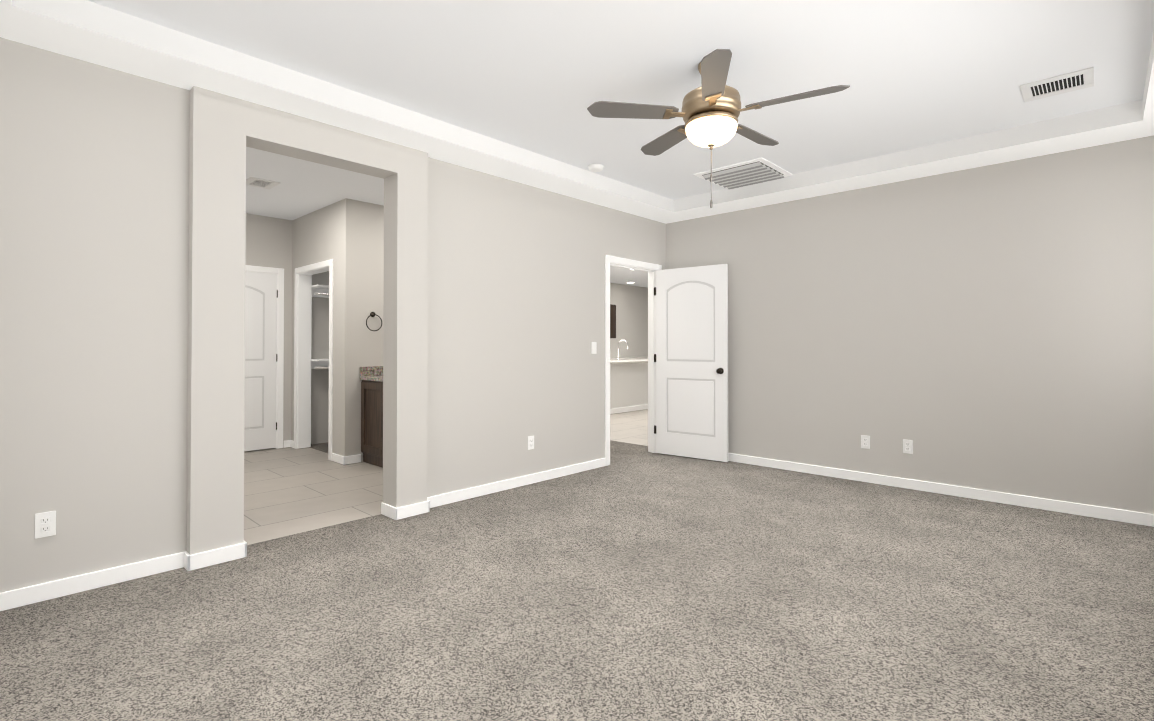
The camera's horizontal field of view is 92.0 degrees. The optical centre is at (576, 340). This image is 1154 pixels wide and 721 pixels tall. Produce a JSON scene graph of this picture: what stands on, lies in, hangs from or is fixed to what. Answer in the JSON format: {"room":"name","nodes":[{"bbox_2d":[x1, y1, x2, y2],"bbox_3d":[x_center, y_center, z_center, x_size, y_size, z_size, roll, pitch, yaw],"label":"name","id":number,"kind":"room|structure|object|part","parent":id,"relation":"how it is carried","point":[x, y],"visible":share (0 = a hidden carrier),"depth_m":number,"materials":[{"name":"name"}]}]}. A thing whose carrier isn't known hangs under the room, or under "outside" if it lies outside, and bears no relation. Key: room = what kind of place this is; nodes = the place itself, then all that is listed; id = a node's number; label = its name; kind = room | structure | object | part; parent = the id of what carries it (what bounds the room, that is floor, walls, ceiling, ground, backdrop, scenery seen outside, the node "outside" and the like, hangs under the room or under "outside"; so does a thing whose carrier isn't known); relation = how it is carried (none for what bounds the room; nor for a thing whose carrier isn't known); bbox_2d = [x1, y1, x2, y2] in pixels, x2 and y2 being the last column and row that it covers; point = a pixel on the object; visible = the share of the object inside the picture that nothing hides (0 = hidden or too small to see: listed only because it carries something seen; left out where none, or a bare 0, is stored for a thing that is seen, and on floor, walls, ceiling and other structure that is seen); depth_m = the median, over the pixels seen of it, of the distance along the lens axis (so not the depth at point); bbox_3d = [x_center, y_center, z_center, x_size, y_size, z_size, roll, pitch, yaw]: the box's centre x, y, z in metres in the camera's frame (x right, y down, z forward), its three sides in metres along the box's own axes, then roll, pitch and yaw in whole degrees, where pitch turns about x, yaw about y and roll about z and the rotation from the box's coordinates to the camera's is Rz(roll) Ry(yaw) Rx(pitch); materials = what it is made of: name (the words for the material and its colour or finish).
{"room":"empty bedroom","nodes":[
{"label":"empty bedroom","id":0,"kind":"room"},
{"bbox_2d":[245,213,328,447],"bbox_3d":[-3.655,-0.135,6.460,0.120,2.800,3.890,-1,-1,43],"label":"wall","id":1,"kind":"structure","parent":0,"point":[268,241],"depth_m":6.62,"materials":[{"name":"grey paint"}]},
{"bbox_2d":[244,272,276,450],"bbox_3d":[-3.830,0.235,6.216,0.035,2.030,0.864,-1,-1,43],"label":"bathroom door","id":2,"kind":"structure","parent":1,"relation":"in","point":[260,360],"depth_m":6.39,"materials":[{"name":"white wood"}]},
{"bbox_3d":[-3.830,0.235,6.216,0.021,2.026,0.860,-1,-1,43],"label":"panel","id":3,"kind":"part","parent":2,"relation":"part of","materials":[{"name":"white wood"}]},
{"bbox_2d":[245,265,283,448],"bbox_3d":[-3.858,0.207,6.242,0.152,2.112,1.014,-1,-1,43],"label":"door frame","id":4,"kind":"structure","parent":1,"relation":"attached to","point":[279,272],"depth_m":6.53,"materials":[{"name":"white wood"}]},
{"bbox_2d":[311,284,328,368],"bbox_3d":[-2.654,-0.147,7.168,0.358,1.000,1.475,-1,-1,43],"label":"closet shelf","id":5,"kind":"object","parent":1,"relation":"attached to","point":[319,290],"visible":0.25,"depth_m":6.80,"materials":[{"name":"white"}]},
{"bbox_3d":[-2.582,0.332,7.095,0.032,0.030,1.475,-1,-1,43],"label":"rod","id":6,"kind":"part","parent":5,"relation":"part of","materials":[{"name":"silver metal"}]},
{"bbox_3d":[-2.582,-0.548,7.105,0.032,0.030,1.475,-1,-1,43],"label":"rod","id":7,"kind":"part","parent":5,"relation":"part of","materials":[{"name":"silver metal"}]},
{"bbox_2d":[244,447,382,544],"bbox_3d":[-2.421,1.285,5.359,3.405,0.056,4.010,-1,-1,43],"label":"floor","id":8,"kind":"structure","parent":0,"point":[288,491],"depth_m":4.57,"materials":[{"name":"beige tile"}]},
{"bbox_2d":[360,378,382,467],"bbox_3d":[-1.537,0.835,6.075,0.564,0.850,1.442,-1,-1,43],"label":"bathroom vanity","id":9,"kind":"object","parent":8,"relation":"on","point":[371,388],"depth_m":5.59,"materials":[{"name":"brown wood"}]},
{"bbox_2d":[368,374,382,381],"bbox_3d":[-1.535,0.393,6.073,0.576,0.034,1.450,-1,-1,43],"label":"countertop","id":10,"kind":"structure","parent":9,"relation":"on","point":[380,376],"depth_m":5.72,"materials":[{"name":"beige stone"}]},
{"bbox_2d":[309,442,327,452],"bbox_3d":[-2.307,1.299,6.814,1.330,0.060,1.500,-1,-1,43],"label":"floor","id":11,"kind":"structure","parent":0,"point":[322,447],"depth_m":6.60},
{"bbox_2d":[291,198,358,455],"bbox_3d":[-2.827,-0.138,6.193,1.450,2.800,0.140,-1,-1,43],"label":"wall","id":12,"kind":"structure","parent":0,"point":[329,232],"depth_m":5.74,"materials":[{"name":"grey paint"}]},
{"bbox_2d":[294,259,332,459],"bbox_3d":[-2.889,0.207,6.248,1.034,2.112,0.172,-1,-1,43],"label":"door frame","id":13,"kind":"structure","parent":12,"relation":"attached to","point":[302,350],"depth_m":6.52,"materials":[{"name":"white wood"}]},
{"bbox_2d":[331,453,346,464],"bbox_3d":[-2.452,1.216,5.717,0.299,0.082,0.014,-1,-1,43],"label":"baseboard","id":14,"kind":"structure","parent":12,"relation":"attached to","point":[345,460],"depth_m":5.68,"materials":[{"name":"white wood"}]},
{"bbox_2d":[0,37,665,592],"bbox_3d":[-0.954,-0.173,4.365,0.115,2.830,5.860,-1,-1,43],"label":"wall","id":15,"kind":"structure","parent":0,"point":[94,215],"depth_m":2.92,"materials":[{"name":"grey paint"}]},
{"bbox_2d":[35,511,55,538],"bbox_3d":[-2.505,0.868,2.624,0.009,0.116,0.072,-1,-1,43],"label":"outlet","id":16,"kind":"object","parent":15,"relation":"attached to","point":[51,524],"depth_m":2.62,"materials":[{"name":"white plastic"}]},
{"bbox_3d":[-2.504,0.868,2.623,0.006,0.066,0.032,-1,-1,43],"label":"electrical outlet receptacles on the left wall","id":17,"kind":"part","parent":16,"relation":"part of","materials":[{"name":"white plastic"}]},
{"bbox_2d":[0,541,246,610],"bbox_3d":[-2.347,1.183,2.726,0.094,0.082,1.284,-1,-1,43],"label":"baseboard","id":18,"kind":"structure","parent":15,"relation":"attached to","point":[20,597],"depth_m":2.80,"materials":[{"name":"white wood"}]},
{"bbox_2d":[186,86,427,554],"bbox_3d":[-1.603,-0.067,3.536,0.080,2.600,1.435,-1,-1,43],"label":"arch surround","id":19,"kind":"object","parent":15,"relation":"attached to","point":[223,128],"visible":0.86,"depth_m":3.14,"materials":[{"name":"grey paint"}]},
{"bbox_2d":[388,458,605,519],"bbox_3d":[-0.482,1.205,4.696,0.094,0.082,2.318,-1,-1,43],"label":"baseboard","id":20,"kind":"structure","parent":15,"relation":"attached to","point":[406,511],"depth_m":4.48,"materials":[{"name":"white wood"}]},
{"bbox_2d":[528,436,533,449],"bbox_3d":[-0.401,0.892,4.850,0.006,0.116,0.072,-1,-1,43],"label":"outlet","id":21,"kind":"object","parent":15,"relation":"attached to","point":[529,442],"visible":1,"depth_m":4.84,"materials":[{"name":"white plastic"}]},
{"bbox_2d":[591,342,596,353],"bbox_3d":[0.167,0.074,5.457,0.009,0.116,0.072,-1,-1,43],"label":"light switch","id":22,"kind":"object","parent":15,"relation":"attached to","point":[593,347],"visible":1,"depth_m":5.45,"materials":[{"name":"white plastic"}]},
{"bbox_2d":[605,255,661,465],"bbox_3d":[0.571,0.204,5.972,0.147,2.112,0.969,-1,-1,43],"label":"door frame","id":23,"kind":"structure","parent":15,"relation":"attached to","point":[614,260],"depth_m":6.21,"materials":[{"name":"white wood"}]},
{"bbox_3d":[0.869,0.226,6.255,0.079,1.640,0.004,-1,-1,43],"label":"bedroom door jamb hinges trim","id":24,"kind":"part","parent":23,"relation":"part of","materials":[{"name":"white wood"}]},
{"bbox_2d":[656,264,727,461],"bbox_3d":[1.198,0.232,5.934,0.819,2.030,0.099,0,-1,37],"label":"bedroom door","id":25,"kind":"structure","parent":15,"relation":"in","point":[691,359],"depth_m":5.93,"materials":[{"name":"white wood"}]},
{"bbox_3d":[1.461,0.315,5.710,0.066,0.066,0.064,0,-1,37],"label":"bedroom door knob","id":26,"kind":"part","parent":25,"relation":"part of","materials":[{"name":"black metal"}]},
{"bbox_2d":[358,201,383,461],"bbox_3d":[-1.739,-0.136,6.375,0.120,2.800,1.620,-1,-1,43],"label":"wall","id":27,"kind":"structure","parent":0,"point":[371,257],"depth_m":5.84,"materials":[{"name":"grey paint"}]},
{"bbox_2d":[360,366,382,377],"bbox_3d":[-1.737,0.328,6.265,0.020,0.100,1.450,-1,-1,43],"label":"backsplash","id":28,"kind":"structure","parent":27,"relation":"attached to","point":[364,371],"depth_m":5.80,"materials":[{"name":"multicoloured stone"}]},
{"bbox_2d":[366,312,381,330],"bbox_3d":[-2.134,-0.197,5.841,0.042,0.206,0.180,-1,-1,43],"label":"towel ring","id":29,"kind":"object","parent":27,"relation":"attached to","point":[372,314],"visible":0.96,"depth_m":5.84,"materials":[{"name":"grey metal"}]},
{"bbox_2d":[0,440,1153,720],"bbox_3d":[0.138,1.261,3.317,5.790,0.060,5.860,-1,-1,43],"label":"floor","id":30,"kind":"structure","parent":0,"point":[648,586],"depth_m":2.46,"materials":[{"name":"grey carpet"}]},
{"bbox_2d":[0,0,1153,223],"bbox_3d":[0.621,-1.439,2.889,4.220,0.130,5.620,-1,-1,43],"label":"crown molding","id":31,"kind":"structure","parent":0,"point":[90,32],"depth_m":3.64,"materials":[{"name":"paint"}]},
{"bbox_2d":[88,0,1153,287],"bbox_3d":[1.509,-1.490,7.357,9.310,0.130,13.570,-1,-1,43],"label":"ceiling","id":32,"kind":"structure","parent":0,"point":[540,77],"depth_m":3.04,"materials":[{"name":"white paint"}]},
{"bbox_2d":[246,177,279,188],"bbox_3d":[-2.918,-1.446,5.130,0.300,0.007,0.250,-1,-1,43],"label":"ceiling vent","id":33,"kind":"object","parent":32,"relation":"in","point":[259,183],"visible":0.92,"depth_m":5.12,"materials":[{"name":"white metal"}]},
{"bbox_2d":[588,164,602,171],"bbox_3d":[0.159,-1.465,4.744,0.132,0.038,0.132,-1,-1,43],"label":"smoke detector","id":34,"kind":"object","parent":32,"relation":"attached to","point":[595,167],"visible":1,"depth_m":4.70,"materials":[{"name":"white plastic"}]},
{"bbox_2d":[694,157,792,188],"bbox_3d":[1.480,-1.463,4.961,0.640,0.037,0.610,-1,-1,43],"label":"ceiling vent","id":35,"kind":"object","parent":32,"relation":"in","point":[751,172],"visible":0.94,"depth_m":4.89,"materials":[{"name":"white metal"}]},
{"bbox_2d":[1020,67,1093,101],"bbox_3d":[2.821,-1.496,3.272,0.320,0.007,0.300,-1,-1,43],"label":"ceiling vent","id":36,"kind":"object","parent":32,"relation":"in","point":[1061,84],"visible":1,"depth_m":3.26,"materials":[{"name":"white metal"}]},
{"bbox_2d":[610,409,647,445],"bbox_3d":[1.490,1.349,11.296,5.885,0.056,7.590,-1,-1,43],"label":"floor","id":37,"kind":"structure","parent":0,"point":[631,427],"depth_m":8.23,"materials":[{"name":"beige tile"}]},
{"bbox_2d":[610,364,647,413],"bbox_3d":[1.062,0.872,10.863,0.765,0.880,2.615,-1,-1,43],"label":"kitchen island","id":38,"kind":"object","parent":37,"relation":"on","point":[628,385],"depth_m":10.20,"materials":[{"name":"white paint"}]},
{"bbox_2d":[610,360,647,363],"bbox_3d":[1.061,0.413,10.878,0.850,0.040,2.700,-1,-1,43],"label":"island countertop","id":39,"kind":"structure","parent":38,"relation":"on","point":[611,361],"depth_m":10.30,"materials":[{"name":"white stone"}]},
{"bbox_2d":[618,340,627,357],"bbox_3d":[0.887,0.190,10.768,0.205,0.402,0.026,0,-1,8],"label":"tap","id":40,"kind":"object","parent":39,"relation":"on","point":[620,340],"depth_m":10.77,"materials":[{"name":"silver metal"}]},
{"bbox_2d":[610,357,647,359],"bbox_3d":[1.232,0.878,13.176,0.627,0.920,4.220,-1,-1,43],"label":"countertop","id":41,"kind":"structure","parent":0,"point":[631,358],"depth_m":12.74,"materials":[{"name":"white stone"}]},
{"bbox_2d":[610,283,647,357],"bbox_3d":[-0.268,-0.073,12.149,0.120,2.800,8.790,-1,-1,43],"label":"wall","id":42,"kind":"structure","parent":0,"point":[630,302],"depth_m":13.74,"materials":[{"name":"grey paint"}]},
{"bbox_2d":[610,304,615,337],"bbox_3d":[0.609,-0.432,12.737,0.346,0.770,0.495,-1,-1,43],"label":"upper cabinet","id":43,"kind":"object","parent":42,"relation":"attached to","point":[612,321],"visible":0.17,"depth_m":12.71,"materials":[{"name":"brown wood"}]},
{"bbox_2d":[666,135,1153,513],"bbox_3d":[2.637,-0.167,4.919,4.340,2.830,0.120,-1,-1,43],"label":"wall","id":44,"kind":"structure","parent":0,"point":[989,327],"depth_m":4.44,"materials":[{"name":"grey paint"}]},
{"bbox_2d":[861,435,869,448],"bbox_3d":[2.543,0.896,4.909,0.072,0.116,0.006,-1,-1,43],"label":"outlet","id":45,"kind":"object","parent":44,"relation":"attached to","point":[867,441],"visible":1,"depth_m":4.91,"materials":[{"name":"white plastic"}]},
{"bbox_2d":[903,439,912,453],"bbox_3d":[2.783,0.894,4.683,0.072,0.116,0.006,-1,-1,43],"label":"outlet","id":46,"kind":"object","parent":44,"relation":"attached to","point":[905,441],"visible":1,"depth_m":4.68,"materials":[{"name":"white plastic"}]},
{"bbox_2d":[728,453,1153,526],"bbox_3d":[2.533,1.207,4.892,4.205,0.082,0.040,-1,-1,43],"label":"baseboard","id":47,"kind":"structure","parent":44,"relation":"attached to","point":[1133,517],"depth_m":4.40,"materials":[{"name":"white wood"}]},
{"bbox_3d":[0.730,-1.359,3.033,0.068,0.030,0.068,-1,-1,43],"label":"rod","id":48,"kind":"object","parent":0,"visible":0},
{"bbox_2d":[587,49,849,155],"bbox_3d":[0.636,-1.277,2.917,1.331,0.147,0.929,-1,-1,43],"label":"ceiling fan","id":49,"kind":"object","parent":48,"relation":"hanging from","point":[694,103],"depth_m":2.92,"materials":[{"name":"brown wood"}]},
{"bbox_3d":[0.298,-1.228,2.981,0.490,0.006,0.135,0,-13,-7],"label":"fan blade","id":50,"kind":"part","parent":49,"relation":"part of","materials":[{"name":"grey wood"}]},
{"bbox_3d":[0.549,-1.223,3.427,0.135,0.006,0.490,14,-6,-24],"label":"fan blade","id":51,"kind":"part","parent":49,"relation":"part of","materials":[{"name":"wood"}]},
{"bbox_3d":[0.536,-1.220,3.007,0.130,0.008,0.080,0,-12,-7],"label":"fan blade bracket","id":52,"kind":"part","parent":49,"relation":"part of","materials":[{"name":"gold metal"}]},
{"bbox_3d":[0.647,-1.218,3.208,0.080,0.008,0.130,13,-6,-24],"label":"fan blade bracket","id":53,"kind":"part","parent":49,"relation":"part of","materials":[{"name":"gold metal"}]},
{"bbox_2d":[685,111,737,147],"bbox_3d":[0.730,-1.131,3.030,0.284,0.142,0.284,-1,-1,43],"label":"globe","id":54,"kind":"object","parent":49,"relation":"attached to","point":[711,113],"depth_m":2.94,"materials":[{"name":"white glass"}]},
{"bbox_3d":[0.730,-1.113,3.030,0.278,0.106,0.278,-1,-1,43],"label":"fan light bowl","id":55,"kind":"part","parent":54,"relation":"part of","materials":[{"name":"white glass"}]},
{"bbox_3d":[0.693,-1.222,2.840,0.080,0.008,0.130,-12,-3,11],"label":"fan blade bracket","id":56,"kind":"part","parent":49,"relation":"part of","materials":[{"name":"gold metal"}]},
{"bbox_3d":[0.644,-1.232,2.605,0.135,0.006,0.490,-12,-3,11],"label":"fan blade","id":57,"kind":"part","parent":49,"relation":"part of","materials":[{"name":"grey wood"}]},
{"bbox_3d":[0.901,-1.221,2.937,0.130,0.008,0.080,0,11,29],"label":"fan blade bracket","id":58,"kind":"part","parent":49,"relation":"part of","materials":[{"name":"gold metal"}]},
{"bbox_3d":[1.109,-1.230,2.817,0.490,0.006,0.135,0,11,29],"label":"fan blade","id":59,"kind":"part","parent":49,"relation":"part of","materials":[{"name":"wood"}]},
{"label":"bracket","id":60,"kind":"object","parent":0,"visible":0},
{"bbox_2d":[736,124,778,145],"bbox_3d":[1.050,-1.224,3.326,0.490,0.006,0.135,0,11,-43],"label":"blade","id":61,"kind":"object","parent":60,"relation":"attached to","point":[754,136],"visible":0.81,"depth_m":3.34,"materials":[{"name":"grey"}]},
{"bbox_3d":[0.730,-1.050,3.029,0.040,0.028,0.040,-1,-1,43],"label":"finial","id":62,"kind":"object","parent":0,"visible":0},
{"bbox_2d":[711,150,711,199],"bbox_3d":[0.730,-0.898,3.028,0.004,0.281,0.004,-1,-1,43],"label":"pull chain","id":63,"kind":"object","parent":62,"relation":"hanging from","point":[711,173],"visible":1,"depth_m":3.03,"materials":[{"name":"grey"}]}
]}

